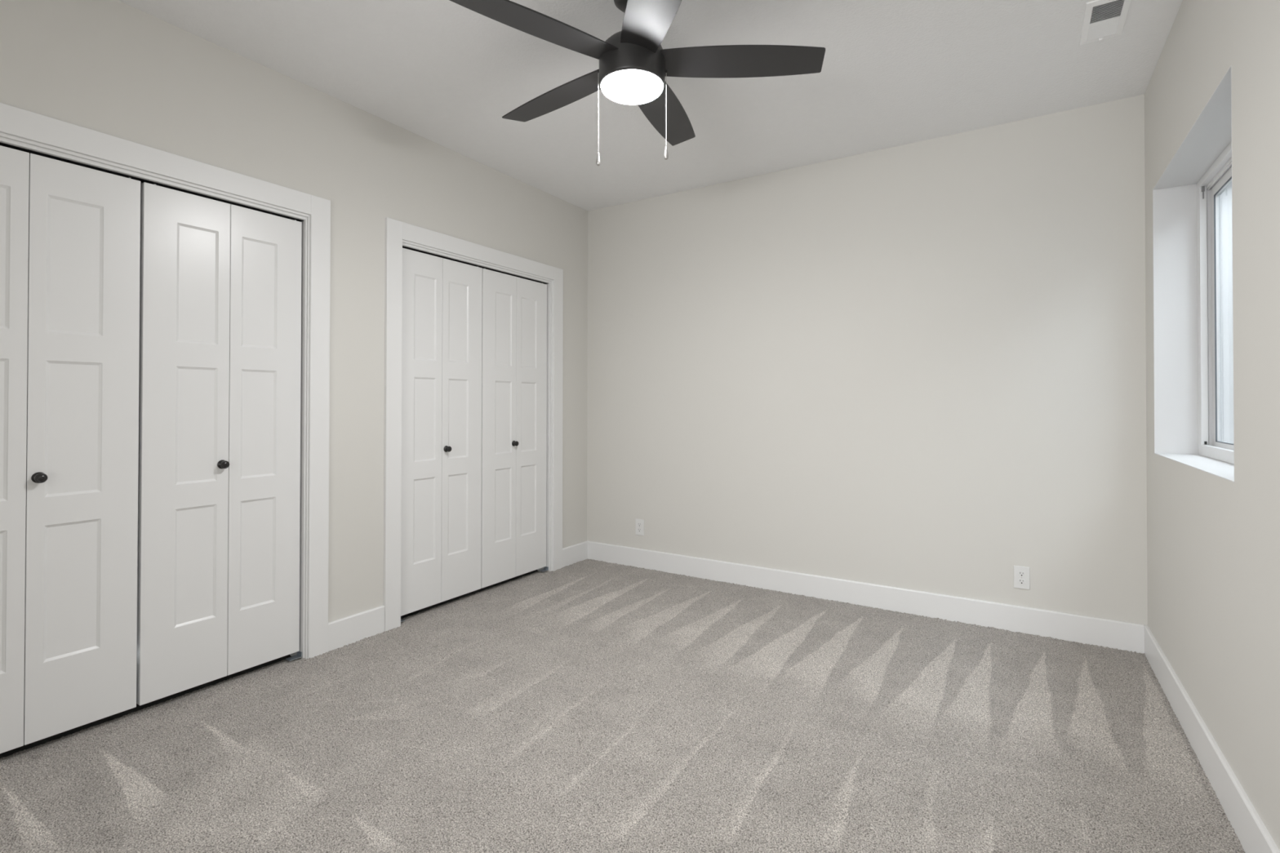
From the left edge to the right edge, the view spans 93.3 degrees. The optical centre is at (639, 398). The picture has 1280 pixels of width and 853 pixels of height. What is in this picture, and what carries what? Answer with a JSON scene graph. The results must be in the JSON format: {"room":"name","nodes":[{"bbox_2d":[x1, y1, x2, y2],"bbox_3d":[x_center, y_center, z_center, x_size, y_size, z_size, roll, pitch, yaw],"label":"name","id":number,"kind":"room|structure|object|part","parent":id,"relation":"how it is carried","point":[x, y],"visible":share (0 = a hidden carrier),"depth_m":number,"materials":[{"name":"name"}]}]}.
{"room":"empty bedroom","nodes":[
{"label":"empty bedroom","id":0,"kind":"room"},
{"bbox_2d":[0,0,587,622],"bbox_3d":[-1.709,-0.129,2.620,0.115,2.645,4.750,0,-1,32],"label":"wall","id":1,"kind":"structure","parent":0,"point":[114,68],"depth_m":2.92,"materials":[{"name":"beige paint"}]},
{"bbox_2d":[0,145,140,753],"bbox_3d":[-2.044,0.160,2.014,0.072,1.984,0.603,0,-1,32],"label":"door","id":2,"kind":"structure","parent":1,"relation":"in","point":[70,233],"depth_m":2.10,"materials":[{"name":"white paint"}]},
{"bbox_3d":[-2.013,0.266,2.028,0.036,0.037,0.037,0,-1,32],"label":"knob","id":3,"kind":"part","parent":2,"relation":"part of","materials":[{"name":"black metal"}]},
{"bbox_2d":[0,102,330,661],"bbox_3d":[-1.906,0.127,2.287,0.133,2.148,1.433,0,-1,32],"label":"door frame","id":4,"kind":"structure","parent":1,"relation":"attached to","point":[22,130],"depth_m":2.78,"materials":[{"name":"white paint"}]},
{"bbox_3d":[-1.856,-0.901,2.265,0.018,0.092,1.248,0,-1,32],"label":"head casing","id":5,"kind":"part","parent":4,"relation":"part of","materials":[{"name":"white paint"}]},
{"bbox_3d":[-1.502,0.132,2.824,0.018,2.148,0.092,0,-1,32],"label":"casing","id":6,"kind":"part","parent":4,"relation":"part of","materials":[{"name":"white paint"}]},
{"bbox_2d":[136,182,302,706],"bbox_3d":[-1.721,0.165,2.530,0.072,1.984,0.594,0,-1,32],"label":"door","id":7,"kind":"structure","parent":1,"relation":"in","point":[220,359],"depth_m":2.49,"materials":[{"name":"white paint"}]},
{"bbox_3d":[-1.720,0.272,2.498,0.036,0.037,0.037,0,-1,32],"label":"knob","id":8,"kind":"part","parent":7,"relation":"part of","materials":[{"name":"black metal"}]},
{"bbox_2d":[328,605,384,651],"bbox_3d":[-1.400,1.135,2.985,0.014,0.143,0.302,0,-1,32],"label":"baseboard","id":9,"kind":"structure","parent":1,"relation":"attached to","point":[354,628],"depth_m":2.97,"materials":[{"name":"white paint"}]},
{"bbox_2d":[400,248,482,616],"bbox_3d":[-1.135,0.173,3.467,0.072,1.984,0.601,0,-1,32],"label":"door","id":10,"kind":"structure","parent":1,"relation":"in","point":[441,504],"depth_m":3.46,"materials":[{"name":"white paint"}]},
{"bbox_3d":[-1.105,0.290,3.480,0.036,0.037,0.037,0,-1,32],"label":"knob","id":11,"kind":"part","parent":10,"relation":"part of","materials":[{"name":"black metal"}]},
{"bbox_2d":[383,217,563,631],"bbox_3d":[-0.987,0.140,3.756,0.133,2.148,1.426,0,-1,32],"label":"door frame","id":12,"kind":"structure","parent":1,"relation":"attached to","point":[399,235],"depth_m":3.31,"materials":[{"name":"white paint"}]},
{"bbox_3d":[-1.292,0.135,3.160,0.018,2.148,0.092,0,-1,32],"label":"casing","id":13,"kind":"part","parent":12,"relation":"part of","materials":[{"name":"white paint"}]},
{"bbox_3d":[-0.939,-0.887,3.732,0.018,0.092,1.236,0,-1,32],"label":"head casing","id":14,"kind":"part","parent":12,"relation":"part of","materials":[{"name":"white paint"}]},
{"bbox_3d":[-0.586,0.145,4.288,0.018,2.148,0.098,0,-1,32],"label":"casing","id":15,"kind":"part","parent":12,"relation":"part of","materials":[{"name":"white paint"}]},
{"bbox_2d":[480,268,546,588],"bbox_3d":[-0.813,0.178,3.981,0.072,1.984,0.600,0,-1,32],"label":"door","id":16,"kind":"structure","parent":1,"relation":"in","point":[514,320],"depth_m":3.95,"materials":[{"name":"white paint"}]},
{"bbox_3d":[-0.812,0.293,3.948,0.036,0.037,0.037,0,-1,32],"label":"knob","id":17,"kind":"part","parent":16,"relation":"part of","materials":[{"name":"black metal"}]},
{"bbox_2d":[562,540,587,567],"bbox_3d":[-0.479,1.149,4.456,0.014,0.143,0.312,0,-1,32],"label":"baseboard","id":18,"kind":"structure","parent":1,"relation":"attached to","point":[576,553],"depth_m":4.45,"materials":[{"name":"white paint"}]},
{"bbox_2d":[0,559,1244,852],"bbox_3d":[-0.576,1.234,1.904,4.057,0.109,4.764,0,-1,32],"label":"floor","id":19,"kind":"structure","parent":0,"point":[587,705],"depth_m":2.08,"materials":[{"name":"carpet"}]},
{"bbox_2d":[118,0,1182,211],"bbox_3d":[-1.225,-1.532,0.189,4.895,0.120,8.620,0,-1,32],"label":"ceiling","id":20,"kind":"structure","parent":0,"point":[446,73],"depth_m":2.70,"materials":[{"name":"paint"}]},
{"bbox_2d":[449,0,825,165],"bbox_3d":[-0.053,-1.140,2.172,1.273,0.626,1.313,0,-1,32],"label":"ceiling fan","id":21,"kind":"object","parent":20,"relation":"hanging from","point":[634,66],"visible":1,"depth_m":2.09,"materials":[{"name":"black metal"}]},
{"bbox_3d":[-0.342,-1.194,1.920,0.584,0.006,0.154,0,10,-36],"label":"blade","id":22,"kind":"part","parent":21,"relation":"part of","materials":[{"name":"grey"}]},
{"bbox_3d":[-0.323,-1.190,2.392,0.576,0.006,0.154,0,10,40],"label":"blade","id":23,"kind":"part","parent":21,"relation":"part of","materials":[{"name":"grey"}]},
{"bbox_3d":[-0.148,-0.851,2.145,0.016,0.047,0.016,0,-1,32],"label":"pull knob","id":24,"kind":"part","parent":21,"relation":"part of","materials":[{"name":"silver metal"}]},
{"bbox_2d":[600,69,663,104],"bbox_3d":[-0.028,-1.093,2.147,0.222,0.030,0.222,0,-1,32],"label":"diffuser","id":25,"kind":"object","parent":21,"relation":"attached to","point":[626,86],"depth_m":2.10,"materials":[{"name":"white glass"}]},
{"bbox_3d":[0.052,-1.195,1.768,0.154,0.006,0.584,11,-3,-12],"label":"blade","id":26,"kind":"part","parent":21,"relation":"part of","materials":[{"name":"grey"}]},
{"bbox_3d":[0.093,-0.872,2.145,0.016,0.047,0.016,0,-1,32],"label":"pull knob","id":27,"kind":"part","parent":21,"relation":"part of","materials":[{"name":"silver metal"}]},
{"bbox_3d":[0.104,-1.189,2.513,0.154,0.006,0.584,-11,-4,20],"label":"blade","id":28,"kind":"part","parent":21,"relation":"part of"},
{"bbox_3d":[0.360,-1.192,2.136,0.584,0.006,0.154,0,-11,2],"label":"blade","id":29,"kind":"part","parent":21,"relation":"part of","materials":[{"name":"grey"}]},
{"bbox_2d":[1079,0,1131,45],"bbox_3d":[1.775,-1.444,2.307,0.137,0.014,0.305,0,-1,32],"label":"ceiling vent","id":30,"kind":"object","parent":20,"relation":"in","point":[1103,19],"visible":1,"depth_m":2.31,"materials":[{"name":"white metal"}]},
{"bbox_2d":[586,94,1147,625],"bbox_3d":[1.106,-0.116,3.731,3.710,2.645,0.120,0,-1,32],"label":"wall","id":31,"kind":"structure","parent":0,"point":[921,366],"depth_m":3.43,"materials":[{"name":"beige paint"}]},
{"bbox_2d":[635,518,644,535],"bbox_3d":[-0.002,0.923,4.339,0.070,0.115,0.008,0,-1,32],"label":"wall outlet","id":32,"kind":"object","parent":31,"relation":"attached to","point":[639,522],"visible":1,"depth_m":4.33,"materials":[{"name":"white plastic"}]},
{"bbox_2d":[587,541,1144,653],"bbox_3d":[0.991,1.144,3.712,3.267,0.143,0.014,0,-1,32],"label":"baseboard","id":33,"kind":"structure","parent":31,"relation":"attached to","point":[1121,635],"depth_m":3.42,"materials":[{"name":"white paint"}]},
{"bbox_2d":[1013,565,1030,589],"bbox_3d":[1.964,0.921,3.109,0.070,0.115,0.008,0,-1,32],"label":"wall outlet","id":34,"kind":"object","parent":31,"relation":"attached to","point":[1021,574],"visible":1,"depth_m":3.11,"materials":[{"name":"white plastic"}]},
{"bbox_2d":[1017,571,1025,577],"bbox_3d":[1.963,0.901,3.107,0.034,0.027,0.002,0,-1,32],"label":"receptacle","id":35,"kind":"object","parent":34,"relation":"attached to","point":[1020,574],"depth_m":3.11,"materials":[{"name":"white plastic"}]},
{"bbox_2d":[1017,578,1025,584],"bbox_3d":[1.963,0.940,3.107,0.034,0.027,0.002,0,-1,32],"label":"receptacle","id":36,"kind":"object","parent":34,"relation":"attached to","point":[1020,581],"depth_m":3.11,"materials":[{"name":"white plastic"}]},
{"bbox_2d":[1144,0,1279,849],"bbox_3d":[1.260,-0.142,0.763,0.300,2.645,4.750,0,-1,32],"label":"wall","id":37,"kind":"structure","parent":0,"point":[1213,541],"depth_m":1.67,"materials":[{"name":"beige paint"}]},
{"bbox_2d":[1152,66,1234,482],"bbox_3d":[2.105,-0.350,2.116,0.300,1.178,1.169,0,-1,32],"label":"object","id":38,"kind":"object","parent":37,"relation":"attached to","point":[1175,193],"visible":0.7,"depth_m":2.63,"materials":[{"name":"white paint"}]},
{"bbox_2d":[1196,140,1234,464],"bbox_3d":[2.139,-0.350,2.094,0.090,1.172,1.163,0,-1,32],"label":"window","id":39,"kind":"structure","parent":38,"relation":"attached to","point":[1212,257],"depth_m":2.54,"materials":[{"name":"white plastic"}]},
{"bbox_3d":[2.279,-0.347,2.312,0.022,1.088,0.558,0,-1,32],"label":"sash","id":40,"kind":"part","parent":39,"relation":"part of","materials":[{"name":"white plastic"}]},
{"bbox_2d":[1144,625,1279,852],"bbox_3d":[1.126,1.119,0.835,0.014,0.143,4.750,0,-1,32],"label":"baseboard","id":41,"kind":"structure","parent":37,"relation":"attached to","point":[1254,837],"depth_m":1.85,"materials":[{"name":"white paint"}]}
]}

